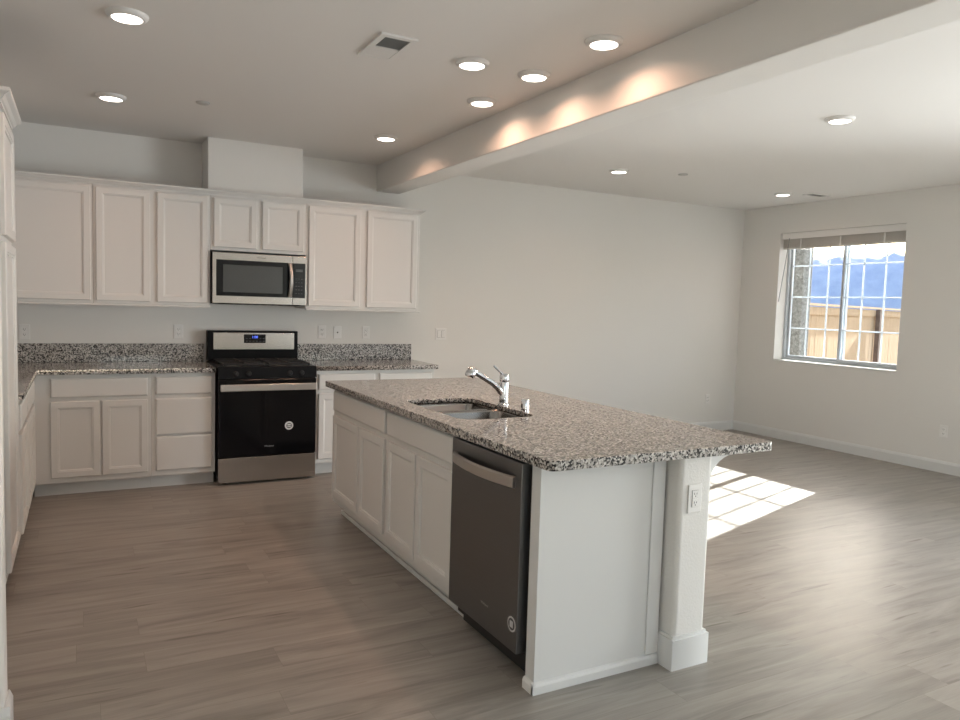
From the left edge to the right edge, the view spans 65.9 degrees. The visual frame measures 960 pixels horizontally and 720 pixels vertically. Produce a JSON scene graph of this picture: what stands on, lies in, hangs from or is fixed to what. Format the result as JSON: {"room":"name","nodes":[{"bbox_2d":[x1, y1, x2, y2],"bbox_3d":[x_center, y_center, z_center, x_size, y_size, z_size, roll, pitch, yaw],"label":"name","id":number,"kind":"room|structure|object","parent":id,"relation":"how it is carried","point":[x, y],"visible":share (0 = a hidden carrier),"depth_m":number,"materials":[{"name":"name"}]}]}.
{"room":"kitchen","nodes":[
{"label":"kitchen","id":0,"kind":"room"},
{"bbox_2d":[0,288,7,707],"bbox_3d":[-1.811,-0.115,2.159,0.690,2.706,0.120,-1,5,-28],"label":"wall","id":1,"kind":"structure","parent":0,"point":[3,626],"depth_m":2.35,"materials":[{"name":"white paint"}]},
{"bbox_2d":[0,689,13,719],"bbox_3d":[-1.840,1.170,2.252,0.704,0.128,0.134,-1,5,-28],"label":"baseboard","id":2,"kind":"structure","parent":1,"relation":"attached to","point":[6,713],"depth_m":2.38,"materials":[{"name":"white paint"}]},
{"bbox_2d":[202,137,302,197],"bbox_3d":[-1.886,-1.560,6.147,0.757,0.421,0.310,-1,5,-28],"label":"wall","id":3,"kind":"structure","parent":0,"point":[228,165],"depth_m":6.00,"materials":[{"name":"white paint"}]},
{"bbox_2d":[11,122,744,422],"bbox_3d":[-0.391,-0.456,7.316,8.485,2.706,0.150,-1,5,-28],"label":"wall","id":4,"kind":"structure","parent":0,"point":[630,303],"depth_m":7.65,"materials":[{"name":"white paint"}]},
{"bbox_2d":[19,324,29,339],"bbox_3d":[-3.446,-0.212,5.599,0.072,0.116,0.010,-1,5,-28],"label":"wall outlet","id":5,"kind":"object","parent":4,"relation":"attached to","point":[24,329],"visible":1,"depth_m":5.60,"materials":[{"name":"white plastic"}]},
{"bbox_2d":[11,177,92,302],"bbox_3d":[-3.375,-0.870,5.374,0.992,0.884,0.361,-1,5,-28],"label":"upper cabinet","id":6,"kind":"object","parent":4,"relation":"attached to","point":[53,244],"visible":0.86,"depth_m":5.34,"materials":[{"name":"white paint"}]},
{"bbox_2d":[17,343,203,362],"bbox_3d":[-2.656,0.021,4.923,1.816,0.146,1.977,-1,5,-28],"label":"backsplash","id":7,"kind":"structure","parent":4,"relation":"attached to","point":[27,352],"depth_m":5.86,"materials":[{"name":"stone"}]},
{"bbox_2d":[92,184,209,305],"bbox_3d":[-2.575,-0.878,5.806,0.823,0.884,0.361,-1,5,-28],"label":"upper cabinet","id":8,"kind":"object","parent":4,"relation":"attached to","point":[151,246],"visible":0.98,"depth_m":5.64,"materials":[{"name":"white paint"}]},
{"bbox_2d":[174,325,182,338],"bbox_3d":[-2.491,-0.234,6.112,0.072,0.116,0.010,-1,5,-28],"label":"wall outlet","id":9,"kind":"object","parent":4,"relation":"attached to","point":[178,329],"visible":1,"depth_m":6.11,"materials":[{"name":"white plastic"}]},
{"bbox_2d":[210,195,305,255],"bbox_3d":[-1.869,-1.107,6.165,0.762,0.437,0.361,-1,5,-28],"label":"upper cabinet","id":10,"kind":"object","parent":4,"relation":"attached to","point":[237,224],"visible":0.84,"depth_m":6.01,"materials":[{"name":"white paint"}]},
{"bbox_2d":[210,251,306,305],"bbox_3d":[-1.860,-0.667,6.158,0.757,0.416,0.448,-1,5,-28],"label":"microwave","id":11,"kind":"object","parent":10,"relation":"attached to","point":[235,278],"visible":0.98,"depth_m":6.00,"materials":[{"name":"silver metal"}]},
{"bbox_2d":[318,326,325,337],"bbox_3d":[-1.427,-0.252,6.684,0.072,0.116,0.010,-1,5,-28],"label":"wall outlet","id":12,"kind":"object","parent":4,"relation":"attached to","point":[321,329],"visible":1,"depth_m":6.68,"materials":[{"name":"white plastic"}]},
{"bbox_2d":[334,326,340,338],"bbox_3d":[-1.300,-0.252,6.752,0.072,0.116,0.010,-1,5,-28],"label":"jack plate","id":13,"kind":"object","parent":4,"relation":"attached to","point":[337,329],"visible":1,"depth_m":6.75,"materials":[{"name":"white plastic"}]},
{"bbox_2d":[297,344,410,359],"bbox_3d":[-1.145,-0.076,6.843,1.092,0.146,0.022,-1,5,-28],"label":"backsplash","id":14,"kind":"structure","parent":4,"relation":"attached to","point":[305,351],"depth_m":6.82,"materials":[{"name":"stone"}]},
{"bbox_2d":[295,204,419,310],"bbox_3d":[-1.085,-0.892,6.607,1.032,0.884,0.361,-1,5,-28],"label":"upper cabinet","id":15,"kind":"object","parent":4,"relation":"attached to","point":[358,259],"visible":0.94,"depth_m":6.44,"materials":[{"name":"white paint"}]},
{"bbox_2d":[17,302,419,312],"bbox_3d":[-2.228,-0.435,6.034,3.627,0.012,0.358,-1,5,-28],"label":"rail","id":16,"kind":"object","parent":15,"relation":"attached to","point":[17,302],"visible":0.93,"depth_m":5.71,"materials":[{"name":"white paint"}]},
{"bbox_2d":[15,170,425,213],"bbox_3d":[-2.182,-1.333,5.963,3.655,0.038,0.384,-1,5,-28],"label":"crown molding","id":17,"kind":"structure","parent":15,"relation":"attached to","point":[25,174],"depth_m":5.79,"materials":[{"name":"white paint"}]},
{"bbox_2d":[362,326,369,338],"bbox_3d":[-1.060,-0.256,6.882,0.072,0.116,0.008,-1,5,-28],"label":"wall outlet","id":18,"kind":"object","parent":4,"relation":"attached to","point":[365,329],"visible":1,"depth_m":6.88,"materials":[{"name":"white plastic"}]},
{"bbox_2d":[435,328,445,339],"bbox_3d":[-0.384,-0.254,7.247,0.118,0.116,0.009,-1,5,-28],"label":"light switch","id":19,"kind":"object","parent":4,"relation":"attached to","point":[440,333],"visible":1,"depth_m":7.24,"materials":[{"name":"white plastic"}]},
{"bbox_2d":[705,394,709,403],"bbox_3d":[2.771,0.475,9.013,0.072,0.116,0.010,-1,5,-28],"label":"wall outlet","id":20,"kind":"object","parent":4,"relation":"attached to","point":[707,396],"visible":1,"depth_m":9.01,"materials":[{"name":"white plastic"}]},
{"bbox_2d":[690,420,732,429],"bbox_3d":[1.244,0.828,8.220,4.370,0.112,0.014,-1,5,-28],"label":"baseboard","id":21,"kind":"structure","parent":4,"relation":"attached to","point":[720,425],"depth_m":9.13,"materials":[{"name":"white paint"}]},
{"bbox_2d":[0,0,959,209],"bbox_3d":[1.784,-1.496,3.257,8.485,0.100,9.265,-1,5,-28],"label":"ceiling","id":22,"kind":"structure","parent":0,"point":[286,73],"depth_m":4.33,"materials":[{"name":"white paint"}]},
{"bbox_2d":[95,92,126,102],"bbox_3d":[-2.344,-1.667,4.702,0.180,0.022,0.180,-1,5,-28],"label":"recessed light","id":23,"kind":"object","parent":22,"relation":"in","point":[105,96],"visible":1,"depth_m":4.67,"materials":[{"name":"white"}]},
{"bbox_2d":[100,96,121,101],"bbox_3d":[-2.344,-1.665,4.702,0.131,0.016,0.131,-1,5,-28],"label":"diffuser","id":24,"kind":"object","parent":23,"relation":"attached to","point":[105,98],"depth_m":4.69,"materials":[{"name":"white plastic"}]},
{"bbox_2d":[105,6,148,24],"bbox_3d":[-1.585,-1.541,3.323,0.180,0.022,0.180,-1,5,-28],"label":"recessed light","id":25,"kind":"object","parent":22,"relation":"in","point":[124,15],"visible":1,"depth_m":3.29,"materials":[{"name":"white"}]},
{"bbox_2d":[111,13,142,23],"bbox_3d":[-1.585,-1.540,3.323,0.131,0.016,0.131,-1,5,-28],"label":"diffuser","id":26,"kind":"object","parent":25,"relation":"attached to","point":[124,18],"depth_m":3.31,"materials":[{"name":"white plastic"}]},
{"bbox_2d":[196,101,209,105],"bbox_3d":[-1.794,-1.663,4.792,0.088,0.010,0.088,-1,5,-28],"label":"sprinkler cover","id":27,"kind":"object","parent":22,"relation":"attached to","point":[205,103],"visible":1,"depth_m":4.78,"materials":[{"name":"grey plastic"}]},
{"bbox_2d":[374,134,397,141],"bbox_3d":[-0.715,-1.686,5.629,0.180,0.022,0.180,-1,5,-28],"label":"recessed light","id":28,"kind":"object","parent":22,"relation":"in","point":[380,137],"visible":1,"depth_m":5.59,"materials":[{"name":"white plastic"}]},
{"bbox_2d":[378,138,393,140],"bbox_3d":[-0.715,-1.685,5.629,0.131,0.016,0.131,-1,5,-28],"label":"diffuser","id":29,"kind":"object","parent":28,"relation":"attached to","point":[379,139],"depth_m":5.63,"materials":[{"name":"white plastic"}]},
{"bbox_2d":[357,32,418,61],"bbox_3d":[-0.457,-1.536,3.638,0.185,0.010,0.350,-1,5,-28],"label":"ceiling vent","id":30,"kind":"object","parent":22,"relation":"in","point":[385,46],"visible":1,"depth_m":3.62,"materials":[{"name":"white metal"}]},
{"bbox_2d":[455,56,488,70],"bbox_3d":[-0.041,-1.533,3.838,0.180,0.022,0.180,-1,5,-28],"label":"recessed light","id":31,"kind":"object","parent":22,"relation":"in","point":[469,63],"visible":1,"depth_m":3.80,"materials":[{"name":"white"}]},
{"bbox_2d":[460,62,483,69],"bbox_3d":[-0.041,-1.531,3.838,0.131,0.016,0.131,-1,5,-28],"label":"diffuser","id":32,"kind":"object","parent":31,"relation":"attached to","point":[463,65],"depth_m":3.83,"materials":[{"name":"white plastic"}]},
{"bbox_2d":[467,97,496,107],"bbox_3d":[0.012,-1.585,4.556,0.180,0.022,0.180,-1,5,-28],"label":"recessed light","id":33,"kind":"object","parent":22,"relation":"in","point":[482,102],"visible":1,"depth_m":4.52,"materials":[{"name":"white plastic"}]},
{"bbox_2d":[471,101,491,106],"bbox_3d":[0.012,-1.583,4.556,0.131,0.016,0.131,-1,5,-28],"label":"diffuser","id":34,"kind":"object","parent":33,"relation":"attached to","point":[473,103],"depth_m":4.55,"materials":[{"name":"white plastic"}]},
{"bbox_2d":[518,69,550,82],"bbox_3d":[0.293,-1.535,4.008,0.180,0.022,0.180,-1,5,-28],"label":"recessed light","id":35,"kind":"object","parent":22,"relation":"in","point":[530,75],"visible":1,"depth_m":3.97,"materials":[{"name":"white"}]},
{"bbox_2d":[522,75,545,81],"bbox_3d":[0.293,-1.534,4.008,0.131,0.016,0.131,-1,5,-28],"label":"diffuser","id":36,"kind":"object","parent":35,"relation":"attached to","point":[527,78],"depth_m":4.01,"materials":[{"name":"white plastic"}]},
{"bbox_2d":[585,34,623,50],"bbox_3d":[0.583,-1.487,3.475,0.180,0.022,0.180,-1,5,-28],"label":"recessed light","id":37,"kind":"object","parent":22,"relation":"in","point":[600,42],"visible":1,"depth_m":3.44,"materials":[{"name":"white"}]},
{"bbox_2d":[590,41,617,49],"bbox_3d":[0.582,-1.486,3.475,0.131,0.016,0.131,-1,5,-28],"label":"diffuser","id":38,"kind":"object","parent":37,"relation":"attached to","point":[594,45],"depth_m":3.48,"materials":[{"name":"white plastic"}]},
{"bbox_2d":[609,168,628,173],"bbox_3d":[1.257,-1.706,6.695,0.180,0.022,0.180,-1,5,-28],"label":"recessed light","id":39,"kind":"object","parent":22,"relation":"in","point":[616,170],"visible":1,"depth_m":6.65,"materials":[{"name":"white plastic"}]},
{"bbox_2d":[377,0,959,193],"bbox_3d":[1.247,-1.320,2.983,0.226,0.241,8.865,-1,5,-28],"label":"ceiling beam","id":40,"kind":"structure","parent":22,"relation":"attached to","point":[761,40],"depth_m":3.40,"materials":[{"name":"white paint"}]},
{"bbox_2d":[774,192,791,196],"bbox_3d":[3.157,-1.724,7.708,0.180,0.022,0.180,-1,5,-28],"label":"recessed light","id":41,"kind":"object","parent":22,"relation":"in","point":[780,194],"visible":1,"depth_m":7.65,"materials":[{"name":"white plastic"}]},
{"bbox_2d":[803,193,829,196],"bbox_3d":[3.512,-1.722,7.727,0.260,0.008,0.130,-1,5,-28],"label":"ceiling vent","id":42,"kind":"object","parent":22,"relation":"in","point":[808,194],"visible":1,"depth_m":7.71,"materials":[{"name":"white metal"}]},
{"bbox_2d":[825,115,855,124],"bbox_3d":[2.293,-1.527,4.713,0.180,0.022,0.180,-1,5,-28],"label":"recessed light","id":43,"kind":"object","parent":22,"relation":"in","point":[838,119],"visible":1,"depth_m":4.68,"materials":[{"name":"white plastic"}]},
{"bbox_2d":[829,119,850,123],"bbox_3d":[2.293,-1.526,4.713,0.131,0.016,0.131,-1,5,-28],"label":"diffuser","id":44,"kind":"object","parent":43,"relation":"attached to","point":[831,121],"depth_m":4.71,"materials":[{"name":"white plastic"}]},
{"bbox_2d":[6,429,959,719],"bbox_3d":[1.700,1.292,3.464,8.485,0.080,9.265,-1,5,-28],"label":"floor","id":45,"kind":"structure","parent":0,"point":[832,584],"depth_m":3.48,"materials":[{"name":"brown wood"}]},
{"bbox_2d":[0,86,21,582],"bbox_3d":[-2.545,-0.052,3.484,0.646,2.339,0.730,-1,5,-28],"label":"pantry cabinet","id":46,"kind":"object","parent":45,"relation":"on","point":[10,118],"visible":0.93,"depth_m":3.52,"materials":[{"name":"white paint"}]},
{"bbox_2d":[18,395,28,536],"bbox_3d":[-2.847,0.632,4.039,0.628,0.876,0.517,-1,5,-28],"label":"base cabinet","id":47,"kind":"object","parent":45,"relation":"on","point":[22,404],"visible":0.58,"depth_m":4.08,"materials":[{"name":"white paint"}]},
{"bbox_2d":[25,381,35,508],"bbox_3d":[-3.172,0.577,4.640,0.628,0.876,0.852,-1,5,-28],"label":"base cabinet","id":48,"kind":"object","parent":45,"relation":"on","point":[30,419],"visible":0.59,"depth_m":4.72,"materials":[{"name":"white paint"}]},
{"bbox_2d":[18,361,215,399],"bbox_3d":[-2.658,0.112,4.929,1.816,0.037,1.979,-1,5,-28],"label":"countertop","id":49,"kind":"structure","parent":48,"relation":"on","point":[27,372],"depth_m":5.44,"materials":[{"name":"stone"}]},
{"bbox_2d":[33,374,150,496],"bbox_3d":[-2.921,0.514,5.593,0.755,0.876,0.626,-1,5,-28],"label":"base cabinet","id":50,"kind":"object","parent":45,"relation":"on","point":[93,431],"visible":0.81,"depth_m":5.33,"materials":[{"name":"white paint"}]},
{"bbox_2d":[151,373,214,486],"bbox_3d":[-2.389,0.509,5.880,0.452,0.876,0.626,-1,5,-28],"label":"base cabinet","id":51,"kind":"object","parent":45,"relation":"on","point":[182,404],"visible":0.8,"depth_m":5.61,"materials":[{"name":"white paint"}]},
{"bbox_2d":[206,330,316,483],"bbox_3d":[-1.810,0.360,6.101,0.762,1.175,0.714,-1,5,-28],"label":"gas range","id":52,"kind":"object","parent":45,"relation":"on","point":[265,396],"visible":1,"depth_m":5.87,"materials":[{"name":"black metal"}]},
{"bbox_2d":[206,360,315,368],"bbox_3d":[-1.803,0.035,6.081,0.762,0.017,0.608,-1,5,-28],"label":"cooktop","id":53,"kind":"object","parent":52,"relation":"in","point":[218,364],"depth_m":5.90,"materials":[{"name":"black metal"}]},
{"bbox_2d":[315,370,376,473],"bbox_3d":[-1.266,0.498,6.485,0.530,0.876,0.626,-1,5,-28],"label":"base cabinet","id":54,"kind":"object","parent":45,"relation":"on","point":[324,395],"visible":0.27,"depth_m":6.14,"materials":[{"name":"white paint"}]},
{"bbox_2d":[332,390,397,554],"bbox_3d":[-0.495,0.654,4.695,0.625,0.876,0.996,-1,5,-28],"label":"base cabinet","id":55,"kind":"object","parent":45,"relation":"on","point":[360,437],"visible":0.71,"depth_m":4.46,"materials":[{"name":"white paint"}]},
{"bbox_2d":[325,378,771,471],"bbox_3d":[0.103,0.261,4.054,1.140,0.037,2.725,-1,5,-28],"label":"countertop","id":56,"kind":"structure","parent":55,"relation":"on","point":[557,433],"depth_m":3.34,"materials":[{"name":"stone"}]},
{"bbox_2d":[416,402,523,418],"bbox_3d":[-0.073,0.373,3.891,0.477,0.201,0.765,-1,5,-28],"label":"sink","id":57,"kind":"object","parent":56,"relation":"in","point":[472,410],"visible":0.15,"depth_m":3.99,"materials":[{"name":"silver metal"}]},
{"bbox_2d":[465,365,508,404],"bbox_3d":[0.040,0.135,3.986,0.269,0.220,0.060,-1,5,-28],"label":"kitchen faucet","id":58,"kind":"object","parent":56,"relation":"on","point":[502,389],"visible":1,"depth_m":4.01,"materials":[{"name":"silver metal"}]},
{"bbox_2d":[521,399,528,411],"bbox_3d":[0.233,0.232,3.811,0.045,0.065,0.045,-1,5,-28],"label":"air gap","id":59,"kind":"object","parent":56,"relation":"on","point":[524,402],"visible":1,"depth_m":3.79,"materials":[{"name":"silver metal"}]},
{"bbox_2d":[341,510,463,616],"bbox_3d":[-0.503,1.113,4.245,0.013,0.028,1.872,-1,5,-28],"label":"trim","id":60,"kind":"structure","parent":45,"relation":"on","point":[390,552],"depth_m":4.06,"materials":[{"name":"white paint"}]},
{"bbox_2d":[377,369,433,379],"bbox_3d":[-0.796,0.493,6.738,0.535,0.876,0.626,-1,5,-28],"label":"base cabinet","id":61,"kind":"object","parent":45,"relation":"on","point":[408,373],"visible":0.13,"depth_m":6.44,"materials":[{"name":"white paint"}]},
{"bbox_2d":[303,359,437,370],"bbox_3d":[-0.999,0.040,6.574,1.092,0.037,0.651,-1,5,-28],"label":"countertop","id":62,"kind":"structure","parent":61,"relation":"on","point":[378,364],"depth_m":6.42,"materials":[{"name":"stone"}]},
{"bbox_2d":[384,404,498,596],"bbox_3d":[-0.054,0.728,3.878,0.625,0.876,0.865,-1,5,-28],"label":"base cabinet","id":63,"kind":"object","parent":45,"relation":"on","point":[418,489],"visible":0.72,"depth_m":3.69,"materials":[{"name":"white paint"}]},
{"bbox_2d":[449,437,532,671],"bbox_3d":[0.249,0.787,3.202,0.650,0.858,0.601,-1,5,-28],"label":"dishwasher","id":64,"kind":"object","parent":45,"relation":"on","point":[491,497],"visible":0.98,"depth_m":3.00,"materials":[{"name":"grey metal"}]},
{"bbox_2d":[508,618,514,629],"bbox_3d":[0.121,1.022,2.865,0.001,0.047,0.047,-1,5,-28],"label":"print","id":65,"kind":"object","parent":64,"relation":"attached to","point":[511,621],"depth_m":2.86,"materials":[{"name":"grey"}]},
{"bbox_2d":[522,461,665,695],"bbox_3d":[0.463,0.816,2.914,0.617,0.876,0.075,-1,5,-28],"label":"end panel","id":66,"kind":"object","parent":45,"relation":"on","point":[596,534],"visible":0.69,"depth_m":2.87,"materials":[{"name":"white paint"}]},
{"bbox_2d":[658,457,710,635],"bbox_3d":[0.244,0.715,4.168,0.172,0.877,2.630,-1,5,-28],"label":"column","id":67,"kind":"structure","parent":0,"point":[684,543],"depth_m":3.01,"materials":[{"name":"white paint"}]},
{"bbox_2d":[656,627,708,671],"bbox_3d":[0.236,1.084,4.189,0.201,0.138,2.644,-1,5,-28],"label":"baseboard","id":68,"kind":"structure","parent":67,"relation":"attached to","point":[674,653],"depth_m":3.02,"materials":[{"name":"white paint"}]},
{"bbox_2d":[687,483,701,512],"bbox_3d":[0.867,0.558,2.986,0.072,0.116,0.008,-1,5,-28],"label":"wall outlet","id":69,"kind":"object","parent":67,"relation":"attached to","point":[695,490],"visible":1,"depth_m":2.98,"materials":[{"name":"white plastic"}]},
{"bbox_2d":[692,498,697,507],"bbox_3d":[0.868,0.577,2.985,0.034,0.036,0.002,-1,5,-28],"label":"receptacle","id":70,"kind":"object","parent":69,"relation":"attached to","point":[694,500],"depth_m":2.98,"materials":[{"name":"grey plastic"}]},
{"bbox_2d":[692,490,698,498],"bbox_3d":[0.869,0.542,2.982,0.034,0.034,0.002,-1,5,-28],"label":"receptacle","id":71,"kind":"object","parent":69,"relation":"attached to","point":[695,493],"depth_m":2.98,"materials":[{"name":"grey plastic"}]},
{"bbox_2d":[710,455,727,474],"bbox_3d":[1.006,0.464,3.132,0.188,0.176,0.040,-1,5,-28],"label":"corbel","id":72,"kind":"object","parent":67,"relation":"attached to","point":[714,459],"visible":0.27,"depth_m":3.09,"materials":[{"name":"white paint"}]},
{"bbox_2d":[733,184,959,463],"bbox_3d":[5.389,-0.133,5.324,0.200,2.706,8.865,-1,5,-28],"label":"wall","id":73,"kind":"structure","parent":0,"point":[904,410],"depth_m":7.62,"materials":[{"name":"white paint"}]},
{"bbox_2d":[773,244,903,371],"bbox_3d":[3.915,-0.674,8.047,0.206,1.480,1.497,-1,5,-28],"label":"window","id":74,"kind":"structure","parent":73,"relation":"in","point":[839,362],"depth_m":8.11,"materials":[{"name":"white plastic"}]},
{"bbox_2d":[778,223,906,301],"bbox_3d":[3.884,-1.016,7.997,0.088,0.789,1.486,-1,5,-28],"label":"window blind","id":75,"kind":"object","parent":74,"relation":"attached to","point":[895,233],"visible":0.87,"depth_m":7.91,"materials":[{"name":"white"}]},
{"bbox_2d":[733,420,959,476],"bbox_3d":[5.259,1.161,5.364,0.014,0.112,8.851,-1,5,-28],"label":"baseboard","id":76,"kind":"structure","parent":73,"relation":"attached to","point":[939,466],"depth_m":7.79,"materials":[{"name":"white paint"}]},
{"bbox_2d":[939,425,947,437],"bbox_3d":[4.380,0.676,6.992,0.010,0.116,0.072,-1,5,-28],"label":"wall outlet","id":77,"kind":"object","parent":73,"relation":"attached to","point":[943,429],"visible":1,"depth_m":6.99,"materials":[{"name":"white plastic"}]},
{"label":"outside","id":78,"kind":"structure","parent":0,"visible":0},
{"bbox_3d":[24.884,0.750,24.883,52.604,0.220,100.000,-1,5,-28],"label":"ground","id":79,"kind":"structure","parent":78,"visible":0},
{"bbox_2d":[789,248,813,355],"bbox_3d":[3.908,-0.625,9.892,0.170,3.480,1.040,-1,5,-28],"label":"porch column","id":80,"kind":"structure","parent":79,"relation":"on","point":[802,256],"depth_m":9.43,"materials":[{"name":"paint"}]},
{"bbox_2d":[807,303,900,363],"bbox_3d":[9.461,-0.226,17.177,0.198,1.940,17.040,5,6,41],"label":"fence","id":81,"kind":"object","parent":79,"relation":"on","point":[869,351],"visible":0.17,"depth_m":15.21,"materials":[{"name":"brown wood"}]},
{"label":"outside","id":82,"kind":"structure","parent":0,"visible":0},
{"bbox_2d":[810,252,904,311],"bbox_3d":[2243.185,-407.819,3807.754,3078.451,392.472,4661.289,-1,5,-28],"label":"mountain range","id":83,"kind":"object","parent":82,"point":[874,279],"visible":0.17,"depth_m":3854.67,"materials":[{"name":"blue"}]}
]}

